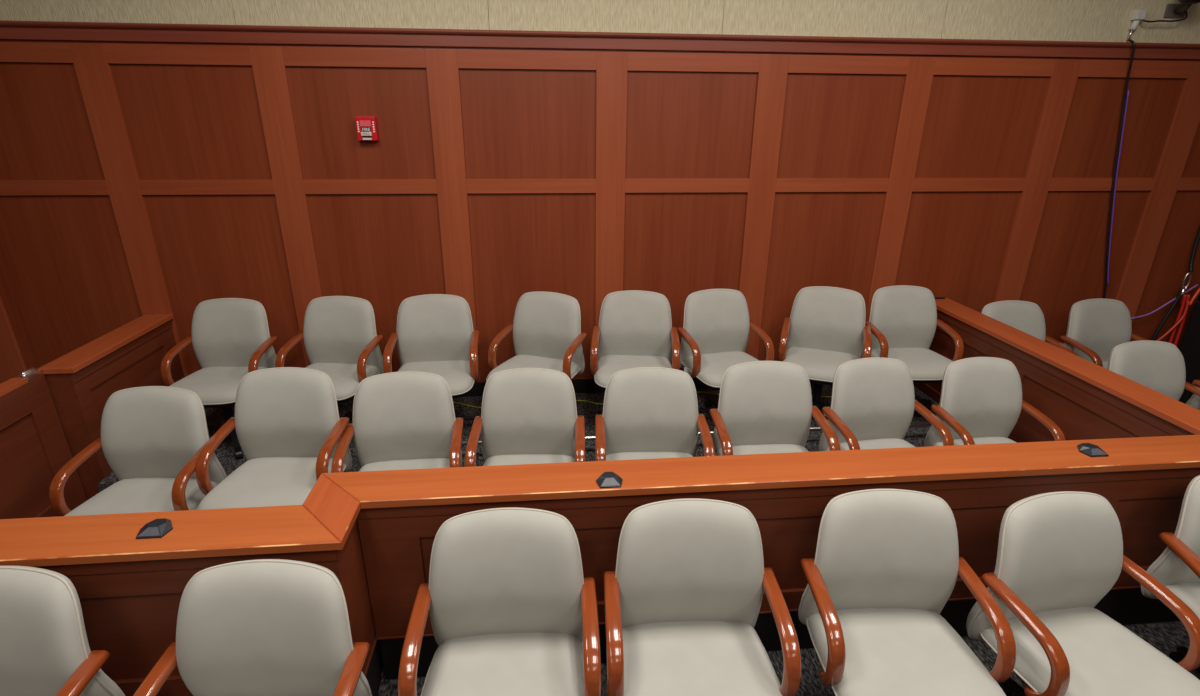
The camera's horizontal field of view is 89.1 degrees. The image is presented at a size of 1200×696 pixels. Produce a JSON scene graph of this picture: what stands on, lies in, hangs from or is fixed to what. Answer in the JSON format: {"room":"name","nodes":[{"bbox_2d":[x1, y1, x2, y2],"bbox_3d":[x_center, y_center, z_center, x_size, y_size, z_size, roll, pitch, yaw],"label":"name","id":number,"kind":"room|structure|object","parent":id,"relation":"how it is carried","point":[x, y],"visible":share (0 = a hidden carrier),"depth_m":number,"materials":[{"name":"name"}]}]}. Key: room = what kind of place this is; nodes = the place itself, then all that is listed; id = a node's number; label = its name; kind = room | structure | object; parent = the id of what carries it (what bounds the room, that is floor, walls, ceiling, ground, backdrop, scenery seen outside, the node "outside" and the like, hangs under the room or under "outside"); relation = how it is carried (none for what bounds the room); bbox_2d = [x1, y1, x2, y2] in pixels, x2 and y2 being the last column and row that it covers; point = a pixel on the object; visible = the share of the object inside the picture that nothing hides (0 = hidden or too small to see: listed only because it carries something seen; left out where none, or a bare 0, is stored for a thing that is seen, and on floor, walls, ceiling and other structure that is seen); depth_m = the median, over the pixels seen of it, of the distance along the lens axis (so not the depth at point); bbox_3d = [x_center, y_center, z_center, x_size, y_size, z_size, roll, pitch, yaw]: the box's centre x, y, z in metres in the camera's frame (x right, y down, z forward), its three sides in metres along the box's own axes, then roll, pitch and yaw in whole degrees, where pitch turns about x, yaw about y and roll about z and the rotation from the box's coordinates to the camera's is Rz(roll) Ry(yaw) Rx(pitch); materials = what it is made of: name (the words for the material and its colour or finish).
{"room":"courtroom","nodes":[
{"label":"courtroom","id":0,"kind":"room"},
{"bbox_2d":[0,0,1199,383],"bbox_3d":[0.521,-1.254,3.872,11.000,3.700,0.136,-2,21,-5],"label":"wall","id":1,"kind":"structure","parent":0,"point":[173,157],"depth_m":3.81,"materials":[{"name":"brown wood"}]},
{"bbox_2d":[355,116,378,140],"bbox_3d":[-1.382,-1.301,3.613,0.114,0.134,0.062,-2,21,-5],"label":"fire alarm","id":2,"kind":"object","parent":1,"relation":"attached to","point":[366,126],"visible":1,"depth_m":3.60,"materials":[{"name":"red plastic"}]},
{"bbox_2d":[351,378,824,400],"bbox_3d":[-0.194,0.365,4.378,5.060,0.305,0.008,-2,21,-5],"label":"baseboard","id":3,"kind":"structure","parent":1,"relation":"attached to","point":[580,385],"depth_m":4.34,"materials":[{"name":"black rubber"}]},
{"bbox_2d":[1107,90,1128,284],"bbox_3d":[3.569,-1.069,4.200,0.290,1.305,0.010,-2,21,-5],"label":"cable","id":4,"kind":"object","parent":1,"relation":"attached to","point":[1128,90],"visible":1,"depth_m":4.18,"materials":[{"name":"rubber"}]},
{"bbox_2d":[1127,9,1146,39],"bbox_3d":[3.351,-2.021,3.812,0.059,0.165,0.044,-2,21,-5],"label":"junction box","id":5,"kind":"object","parent":1,"relation":"attached to","point":[1137,15],"visible":1,"depth_m":3.79,"materials":[{"name":"white plastic"}]},
{"bbox_2d":[1103,39,1135,298],"bbox_3d":[3.568,-0.773,4.296,0.496,2.522,0.056,-2,21,-5],"label":"hanging cable","id":6,"kind":"object","parent":5,"relation":"hanging from","point":[1129,40],"visible":0.7,"depth_m":4.12,"materials":[{"name":"black plastic"}]},
{"bbox_2d":[1143,11,1187,22],"bbox_3d":[3.511,-2.054,3.778,0.281,0.068,0.023,-1,21,-3],"label":"cable","id":7,"kind":"object","parent":5,"relation":"attached to","point":[1185,12],"visible":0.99,"depth_m":3.78,"materials":[{"name":"black plastic"}]},
{"bbox_2d":[1163,0,1199,17],"bbox_3d":[3.575,-2.120,3.709,0.150,0.165,0.267,5,21,12],"label":"camera","id":8,"kind":"object","parent":1,"relation":"attached to","point":[1172,10],"visible":0.97,"depth_m":3.80,"materials":[{"name":"black plastic"}]},
{"bbox_2d":[1189,227,1199,271],"bbox_3d":[4.306,-1.154,4.216,0.052,1.282,0.060,-2,21,-5],"label":"strap","id":9,"kind":"object","parent":1,"relation":"attached to","point":[1193,253],"visible":1,"depth_m":4.39,"materials":[{"name":"plastic"}]},
{"bbox_2d":[1181,272,1191,295],"bbox_3d":[4.282,-0.469,4.455,0.053,0.178,0.028,6,22,15],"label":"carabiner","id":10,"kind":"object","parent":9,"relation":"hanging from","point":[1188,273],"visible":1,"depth_m":4.45,"materials":[{"name":"metal"}]},
{"bbox_2d":[1189,288,1199,304],"bbox_3d":[4.479,-0.418,4.467,0.365,0.191,0.027,-5,21,-14],"label":"cable","id":11,"kind":"object","parent":10,"relation":"attached to","point":[1198,290],"visible":1,"depth_m":4.43,"materials":[{"name":"red rubber"}]},
{"bbox_2d":[379,621,1199,695],"bbox_3d":[0.932,2.128,0.330,11.200,0.100,9.200,-2,21,-5],"label":"floor","id":12,"kind":"structure","parent":0,"point":[1165,637],"depth_m":2.47,"materials":[{"name":"carpet"}]},
{"bbox_2d":[0,566,124,695],"bbox_3d":[-1.661,1.108,1.595,0.572,0.873,0.580,0,21,0],"label":"chair","id":13,"kind":"object","parent":12,"relation":"on","point":[45,650],"visible":1,"depth_m":1.65,"materials":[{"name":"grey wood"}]},
{"bbox_2d":[38,314,184,499],"bbox_3d":[-2.781,0.341,3.626,0.170,0.851,0.904,-2,21,-5],"label":"divider","id":14,"kind":"object","parent":12,"relation":"on","point":[80,382],"visible":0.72,"depth_m":3.30,"materials":[{"name":"brown wood"}]},
{"bbox_2d":[0,367,86,518],"bbox_3d":[-2.771,0.658,2.682,0.067,0.808,1.071,-2,21,-5],"label":"partition wall","id":15,"kind":"structure","parent":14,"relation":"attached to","point":[34,447],"depth_m":2.98,"materials":[{"name":"brown wood"}]},
{"bbox_2d":[49,386,226,515],"bbox_3d":[-2.049,0.678,2.719,0.572,0.873,0.580,1,21,0],"label":"chair","id":16,"kind":"object","parent":12,"relation":"on","point":[152,438],"visible":0.66,"depth_m":2.77,"materials":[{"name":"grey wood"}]},
{"bbox_2d":[133,559,371,695],"bbox_3d":[-0.941,1.101,1.627,0.572,0.873,0.580,0,21,0],"label":"chair","id":17,"kind":"object","parent":12,"relation":"on","point":[259,627],"visible":1,"depth_m":1.68,"materials":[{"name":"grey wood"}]},
{"bbox_2d":[195,367,351,509],"bbox_3d":[-1.480,0.619,2.808,0.572,0.928,0.580,0,21,0],"label":"chair","id":18,"kind":"object","parent":12,"relation":"on","point":[287,423],"visible":0.7,"depth_m":2.85,"materials":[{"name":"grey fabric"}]},
{"bbox_2d":[331,371,463,472],"bbox_3d":[-0.924,0.623,2.864,0.561,0.888,0.580,-2,21,-7],"label":"chair","id":19,"kind":"object","parent":12,"relation":"on","point":[403,420],"visible":0.5,"depth_m":2.92,"materials":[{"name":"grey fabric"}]},
{"bbox_2d":[398,507,600,695],"bbox_3d":[-0.289,1.016,1.863,0.572,0.873,0.580,-1,21,-3],"label":"chair","id":20,"kind":"object","parent":12,"relation":"on","point":[511,605],"visible":1,"depth_m":1.92,"materials":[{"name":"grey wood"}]},
{"bbox_2d":[97,385,938,491],"bbox_3d":[-0.182,0.584,3.951,5.115,0.200,0.941,-2,21,-5],"label":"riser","id":21,"kind":"structure","parent":12,"relation":"on","point":[225,452],"depth_m":3.91,"materials":[{"name":"carpet"}]},
{"bbox_2d":[160,298,277,458],"bbox_3d":[-2.203,0.173,3.558,0.538,0.821,0.546,0,21,0],"label":"chair","id":22,"kind":"object","parent":21,"relation":"on","point":[231,339],"visible":0.75,"depth_m":3.60,"materials":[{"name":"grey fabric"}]},
{"bbox_2d":[275,296,383,422],"bbox_3d":[-1.594,0.155,3.616,0.538,0.821,0.546,2,21,5],"label":"chair","id":23,"kind":"object","parent":21,"relation":"on","point":[341,339],"visible":0.69,"depth_m":3.67,"materials":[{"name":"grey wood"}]},
{"bbox_2d":[383,294,479,447],"bbox_3d":[-0.996,0.140,3.666,0.538,0.821,0.546,-2,21,-6],"label":"chair","id":24,"kind":"object","parent":21,"relation":"on","point":[435,334],"visible":0.73,"depth_m":3.72,"materials":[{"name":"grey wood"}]},
{"bbox_2d":[486,291,586,383],"bbox_3d":[-0.392,0.116,3.740,0.538,0.821,0.546,8,22,18],"label":"chair","id":25,"kind":"object","parent":21,"relation":"on","point":[546,326],"visible":0.72,"depth_m":3.79,"materials":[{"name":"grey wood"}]},
{"bbox_2d":[590,290,679,414],"bbox_3d":[0.214,0.106,3.777,0.538,0.821,0.546,1,21,2],"label":"chair","id":26,"kind":"object","parent":21,"relation":"on","point":[635,329],"visible":0.73,"depth_m":3.83,"materials":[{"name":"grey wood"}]},
{"bbox_2d":[453,392,831,407],"bbox_3d":[0.209,0.355,4.265,3.063,0.008,0.162,-1,21,-4],"label":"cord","id":27,"kind":"object","parent":21,"relation":"on","point":[696,392],"visible":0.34,"depth_m":4.21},
{"bbox_2d":[461,422,931,445],"bbox_3d":[0.464,0.550,3.605,3.660,0.116,0.058,-2,21,-5],"label":"rail","id":28,"kind":"object","parent":21,"relation":"on","point":[916,424],"visible":0.02,"depth_m":3.65,"materials":[{"name":"metal"}]},
{"bbox_2d":[677,289,773,430],"bbox_3d":[0.791,0.090,3.830,0.538,0.821,0.546,-5,22,-14],"label":"chair","id":29,"kind":"object","parent":21,"relation":"on","point":[715,330],"visible":0.72,"depth_m":3.88,"materials":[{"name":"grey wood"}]},
{"bbox_2d":[778,286,871,416],"bbox_3d":[1.424,0.067,3.903,0.538,0.821,0.546,8,22,18],"label":"chair","id":30,"kind":"object","parent":21,"relation":"on","point":[825,329],"visible":0.72,"depth_m":3.94,"materials":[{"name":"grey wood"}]},
{"bbox_2d":[860,285,963,415],"bbox_3d":[2.009,0.058,3.937,0.538,0.821,0.546,-1,21,-4],"label":"chair","id":31,"kind":"object","parent":21,"relation":"on","point":[903,321],"visible":0.65,"depth_m":3.98,"materials":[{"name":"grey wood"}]},
{"bbox_2d":[465,368,584,466],"bbox_3d":[-0.345,0.607,2.917,0.549,0.888,0.580,0,21,-1],"label":"chair","id":32,"kind":"object","parent":12,"relation":"on","point":[529,415],"visible":0.55,"depth_m":2.97,"materials":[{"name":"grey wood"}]},
{"bbox_2d":[0,435,1199,695],"bbox_3d":[-0.176,0.893,2.221,6.400,0.851,0.397,-2,21,-5],"label":"jury box partition","id":33,"kind":"structure","parent":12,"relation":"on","point":[376,531],"depth_m":2.17,"materials":[{"name":"brown wood"}]},
{"bbox_2d":[136,518,172,538],"bbox_3d":[-1.364,0.551,1.872,0.094,0.020,0.082,-2,21,-5],"label":"microphone","id":34,"kind":"object","parent":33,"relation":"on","point":[157,528],"visible":1,"depth_m":1.86,"materials":[{"name":"black plastic"}]},
{"bbox_2d":[137,527,159,536],"bbox_3d":[-1.362,0.557,1.848,0.064,0.014,0.029,-2,21,-5],"label":"grille","id":35,"kind":"object","parent":34,"relation":"attached to","point":[144,531],"depth_m":1.85,"materials":[{"name":"grey metal"}]},
{"bbox_2d":[596,472,622,487],"bbox_3d":[0.033,0.459,2.138,0.094,0.020,0.082,-2,21,-5],"label":"microphone","id":36,"kind":"object","parent":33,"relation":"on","point":[607,479],"visible":1,"depth_m":2.12,"materials":[{"name":"black plastic"}]},
{"bbox_2d":[602,478,618,485],"bbox_3d":[0.035,0.466,2.115,0.064,0.014,0.029,-2,21,-5],"label":"grille","id":37,"kind":"object","parent":36,"relation":"attached to","point":[605,481],"depth_m":2.11,"materials":[{"name":"grey metal"}]},
{"bbox_2d":[1077,443,1108,456],"bbox_3d":[1.898,0.391,2.353,0.094,0.020,0.082,-2,21,-5],"label":"microphone","id":38,"kind":"object","parent":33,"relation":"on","point":[1091,450],"visible":1,"depth_m":2.34,"materials":[{"name":"black plastic"}]},
{"bbox_2d":[1091,448,1107,454],"bbox_3d":[1.900,0.397,2.330,0.064,0.014,0.029,-2,21,-5],"label":"grille","id":39,"kind":"object","parent":38,"relation":"attached to","point":[1094,451],"depth_m":2.33,"materials":[{"name":"grey metal"}]},
{"bbox_2d":[595,367,714,460],"bbox_3d":[0.256,0.598,2.973,0.561,0.873,0.580,0,21,-1],"label":"chair","id":40,"kind":"object","parent":12,"relation":"on","point":[649,412],"visible":0.51,"depth_m":3.03,"materials":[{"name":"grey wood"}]},
{"bbox_2d":[604,498,801,695],"bbox_3d":[0.301,1.000,1.916,0.572,0.873,0.580,0,21,-2],"label":"chair","id":41,"kind":"object","parent":12,"relation":"on","point":[683,596],"visible":1,"depth_m":1.97,"materials":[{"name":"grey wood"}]},
{"bbox_2d":[709,361,840,455],"bbox_3d":[0.854,0.575,3.024,0.572,0.888,0.580,-1,21,-4],"label":"chair","id":42,"kind":"object","parent":12,"relation":"on","point":[765,407],"visible":0.48,"depth_m":3.08,"materials":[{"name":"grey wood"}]},
{"bbox_2d":[818,357,953,450],"bbox_3d":[1.444,0.558,3.078,0.549,0.888,0.580,-3,21,-10],"label":"chair","id":43,"kind":"object","parent":12,"relation":"on","point":[873,402],"visible":0.43,"depth_m":3.14,"materials":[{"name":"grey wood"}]},
{"bbox_2d":[798,489,1016,695],"bbox_3d":[0.972,0.981,1.977,0.572,0.873,0.580,0,21,-1],"label":"chair","id":44,"kind":"object","parent":12,"relation":"on","point":[882,574],"visible":1,"depth_m":2.02,"materials":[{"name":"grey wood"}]},
{"bbox_2d":[924,357,1065,446],"bbox_3d":[2.035,0.549,3.133,0.544,0.873,0.580,-3,21,-8],"label":"chair","id":45,"kind":"object","parent":12,"relation":"on","point":[981,402],"visible":0.56,"depth_m":3.19,"materials":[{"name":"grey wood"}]},
{"bbox_2d":[981,300,1077,355],"bbox_3d":[2.803,0.194,4.042,0.572,0.903,0.580,-2,21,-7],"label":"chair","id":46,"kind":"object","parent":12,"relation":"on","point":[1027,317],"visible":0.16,"depth_m":4.09,"materials":[{"name":"grey fabric"}]},
{"bbox_2d":[913,298,1199,442],"bbox_3d":[2.488,0.393,3.586,0.185,0.851,1.999,-2,21,-5],"label":"divider","id":47,"kind":"object","parent":12,"relation":"on","point":[1087,400],"visible":0.23,"depth_m":3.25,"materials":[{"name":"brown wood"}]},
{"bbox_2d":[966,491,1199,695],"bbox_3d":[1.581,0.989,1.967,0.572,0.873,0.580,-4,21,-12],"label":"chair","id":48,"kind":"object","parent":12,"relation":"on","point":[1059,554],"visible":0.97,"depth_m":1.99,"materials":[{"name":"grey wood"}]},
{"bbox_2d":[1059,298,1147,368],"bbox_3d":[3.449,0.176,4.101,0.572,0.903,0.580,-3,21,-9],"label":"chair","id":49,"kind":"object","parent":12,"relation":"on","point":[1096,326],"visible":0.41,"depth_m":4.15,"materials":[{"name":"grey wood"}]},
{"bbox_2d":[1107,340,1199,400],"bbox_3d":[3.130,0.459,3.392,0.572,0.873,0.580,-2,21,-7],"label":"chair","id":50,"kind":"object","parent":12,"relation":"on","point":[1159,366],"visible":0.33,"depth_m":3.45,"materials":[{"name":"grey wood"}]},
{"bbox_2d":[1131,284,1197,318],"bbox_3d":[4.066,-0.035,4.622,0.699,0.908,0.020,-2,21,-7],"label":"cable","id":51,"kind":"object","parent":12,"relation":"on","point":[1196,284],"visible":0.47,"depth_m":4.53,"materials":[{"name":"purple rubber"}]},
{"bbox_2d":[1151,288,1181,340],"bbox_3d":[4.218,-0.026,4.628,0.136,0.888,0.033,-2,21,-5],"label":"cable","id":52,"kind":"object","parent":12,"relation":"on","point":[1175,302],"visible":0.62,"depth_m":4.54,"materials":[{"name":"plastic"}]},
{"bbox_2d":[1141,475,1199,668],"bbox_3d":[2.316,0.944,2.100,0.572,0.873,0.580,2,21,3],"label":"chair","id":53,"kind":"object","parent":12,"relation":"on","point":[1177,568],"visible":0.77,"depth_m":2.20,"materials":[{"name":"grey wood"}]},
{"bbox_2d":[1156,301,1189,340],"bbox_3d":[4.185,0.032,4.590,0.230,0.807,0.038,0,21,-1],"label":"cable","id":54,"kind":"object","parent":12,"relation":"on","point":[1188,302],"visible":0.56,"depth_m":4.49,"materials":[{"name":"red rubber"}]},
{"bbox_2d":[1168,294,1186,343],"bbox_3d":[4.277,0.036,4.532,0.030,0.852,0.173,1,21,1],"label":"cable","id":55,"kind":"object","parent":12,"relation":"on","point":[1184,295],"visible":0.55,"depth_m":4.50,"materials":[{"name":"red rubber"}]},
{"bbox_2d":[1174,294,1189,346],"bbox_3d":[4.327,0.034,4.536,0.036,0.852,0.174,-5,22,-15],"label":"cable","id":56,"kind":"object","parent":12,"relation":"on","point":[1188,295],"visible":0.46,"depth_m":4.52,"materials":[{"name":"red rubber"}]},
{"bbox_2d":[1179,295,1199,403],"bbox_3d":[4.650,0.062,4.484,0.500,0.860,0.340,-2,21,-5],"label":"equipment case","id":57,"kind":"object","parent":12,"relation":"on","point":[1189,347],"visible":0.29,"depth_m":4.52,"materials":[{"name":"black plastic"}]},
{"bbox_2d":[1185,379,1199,409],"bbox_3d":[3.741,0.442,3.446,0.572,0.873,0.580,-1,21,-3],"label":"chair","id":58,"kind":"object","parent":12,"relation":"on","point":[1194,401],"visible":0.24,"depth_m":3.56,"materials":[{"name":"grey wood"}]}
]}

